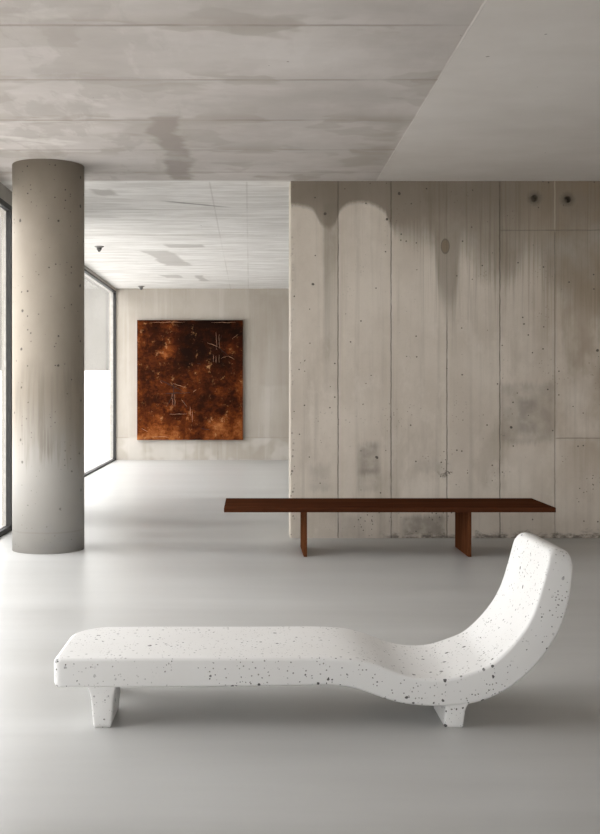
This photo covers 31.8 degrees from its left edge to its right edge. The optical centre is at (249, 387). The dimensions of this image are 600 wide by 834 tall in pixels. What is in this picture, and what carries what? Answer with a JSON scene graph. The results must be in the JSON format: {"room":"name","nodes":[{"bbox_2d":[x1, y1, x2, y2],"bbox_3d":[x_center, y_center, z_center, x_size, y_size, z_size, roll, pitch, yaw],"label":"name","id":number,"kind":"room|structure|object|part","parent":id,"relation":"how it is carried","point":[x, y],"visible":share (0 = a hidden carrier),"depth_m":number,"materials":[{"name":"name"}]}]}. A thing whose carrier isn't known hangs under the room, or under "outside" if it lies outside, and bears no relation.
{"room":"art gallery","nodes":[
{"label":"art gallery","id":0,"kind":"room"},
{"bbox_2d":[2,210,3,525],"bbox_3d":[-2.435,-0.255,10.795,0.370,3.200,1.730,0,0,0],"label":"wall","id":1,"kind":"structure","parent":0,"point":[2,210],"depth_m":9.93,"materials":[{"name":"glass"}]},
{"bbox_2d":[0,198,11,536],"bbox_3d":[-2.283,-0.185,7.940,0.065,3.060,3.980,0,0,0],"label":"window","id":2,"kind":"structure","parent":1,"relation":"in","point":[7,527],"depth_m":9.88,"materials":[{"name":"brown metal"}]},
{"bbox_2d":[0,182,11,217],"bbox_3d":[-2.375,-1.785,3.800,0.250,0.140,15.600,0,0,0],"label":"trim","id":3,"kind":"structure","parent":1,"relation":"attached to","point":[5,193],"depth_m":9.70,"materials":[{"name":"concrete"}]},
{"bbox_2d":[84,269,115,476],"bbox_3d":[-2.550,-0.230,15.630,0.100,3.150,7.940,0,0,0],"label":"window","id":4,"kind":"structure","parent":1,"relation":"in","point":[88,274],"depth_m":19.57,"materials":[{"name":"brown metal"}]},
{"bbox_2d":[84,265,115,290],"bbox_3d":[-2.560,-1.830,15.630,0.120,0.050,7.940,0,0,0],"label":"trim","id":5,"kind":"structure","parent":1,"relation":"attached to","point":[85,267],"depth_m":17.44,"materials":[{"name":"concrete"}]},
{"bbox_2d":[0,217,109,370],"bbox_3d":[-24.100,-3.395,51.000,41.800,9.520,8.000,0,0,0],"label":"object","id":6,"kind":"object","parent":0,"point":[96,298],"depth_m":47.00,"materials":[{"name":"white"}]},
{"bbox_2d":[116,289,288,459],"bbox_3d":[1.290,-0.255,19.725,7.820,3.200,0.250,0,0,0],"label":"wall","id":7,"kind":"structure","parent":0,"point":[264,313],"depth_m":19.60,"materials":[{"name":"beige concrete"}]},
{"bbox_2d":[137,320,242,439],"bbox_3d":[-1.115,-0.149,19.557,1.971,2.231,0.084,0,0,0],"label":"abstract painting","id":8,"kind":"object","parent":7,"relation":"attached to","point":[190,372],"visible":1,"depth_m":19.52,"materials":[{"name":"orange paint"}]},
{"bbox_2d":[0,460,599,833],"bbox_3d":[1.290,1.420,7.800,7.820,0.150,23.600,0,0,0],"label":"floor","id":9,"kind":"structure","parent":0,"point":[162,548],"depth_m":4.45,"materials":[{"name":"grey concrete"}]},
{"bbox_2d":[12,159,83,553],"bbox_3d":[-1.687,-0.255,8.790,0.594,3.200,0.594,0,0,0],"label":"column","id":10,"kind":"structure","parent":9,"relation":"on","point":[48,194],"depth_m":8.53,"materials":[{"name":"concrete"}]},
{"bbox_2d":[54,532,571,727],"bbox_3d":[0.250,0.991,4.433,2.060,0.708,0.565,0,0,0],"label":"chaise longue","id":11,"kind":"object","parent":9,"relation":"on","point":[527,611],"visible":1,"depth_m":4.17,"materials":[{"name":"white stone"}]},
{"bbox_3d":[-0.587,1.259,4.287,0.123,0.171,0.266,0,0,0],"label":"leg","id":12,"kind":"part","parent":11,"relation":"part of","materials":[{"name":"white stone"}]},
{"bbox_3d":[0.816,1.296,4.287,0.107,0.098,0.266,0,0,0],"label":"leg","id":13,"kind":"part","parent":11,"relation":"part of","materials":[{"name":"white stone"}]},
{"bbox_2d":[224,498,555,556],"bbox_3d":[1.103,1.143,8.625,2.615,0.403,0.710,0,0,0],"label":"bench","id":14,"kind":"object","parent":9,"relation":"on","point":[462,507],"visible":1,"depth_m":8.49,"materials":[{"name":"brown wood"}]},
{"bbox_3d":[0.441,1.163,8.625,0.028,0.365,0.530,0,0,0],"label":"leg","id":15,"kind":"part","parent":14,"relation":"part of","materials":[{"name":"brown wood"}]},
{"bbox_3d":[1.103,0.961,8.625,2.615,0.038,0.710,0,0,0],"label":"seat","id":16,"kind":"part","parent":14,"relation":"part of","materials":[{"name":"brown wood"}]},
{"bbox_3d":[1.750,1.163,8.625,0.028,0.365,0.530,0,0,0],"label":"leg","id":17,"kind":"part","parent":14,"relation":"part of","materials":[{"name":"brown wood"}]},
{"bbox_2d":[0,0,599,288],"bbox_3d":[1.290,-1.980,7.800,7.820,0.250,23.600,0,0,0],"label":"ceiling","id":18,"kind":"structure","parent":0,"point":[190,124],"depth_m":6.97,"materials":[{"name":"concrete"}]},
{"bbox_2d":[94,246,103,251],"bbox_3d":[-1.975,-1.819,13.750,0.124,0.072,0.124,0,0,0],"label":"sprinkler","id":19,"kind":"object","parent":18,"relation":"attached to","point":[99,248],"visible":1,"depth_m":13.72,"materials":[{"name":"grey metal"}]},
{"bbox_2d":[289,181,599,537],"bbox_3d":[2.780,-0.255,9.580,4.840,3.200,0.340,0,0,0],"label":"wall","id":20,"kind":"structure","parent":0,"point":[444,336],"depth_m":9.41,"materials":[{"name":"concrete"}]},
{"label":"outside","id":21,"kind":"structure","parent":0,"visible":0},
{"bbox_2d":[0,424,109,515],"bbox_3d":[-31.310,1.480,10.000,57.380,0.230,100.000,0,0,0],"label":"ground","id":22,"kind":"structure","parent":21,"point":[96,436],"depth_m":24.50,"materials":[{"name":"white"}]},
{"bbox_2d":[0,371,109,423],"bbox_3d":[-21.600,0.355,40.150,36.800,2.020,0.300,0,0,0],"label":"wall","id":23,"kind":"structure","parent":22,"relation":"on","point":[96,383],"depth_m":40.00,"materials":[{"name":"white"}]}
]}

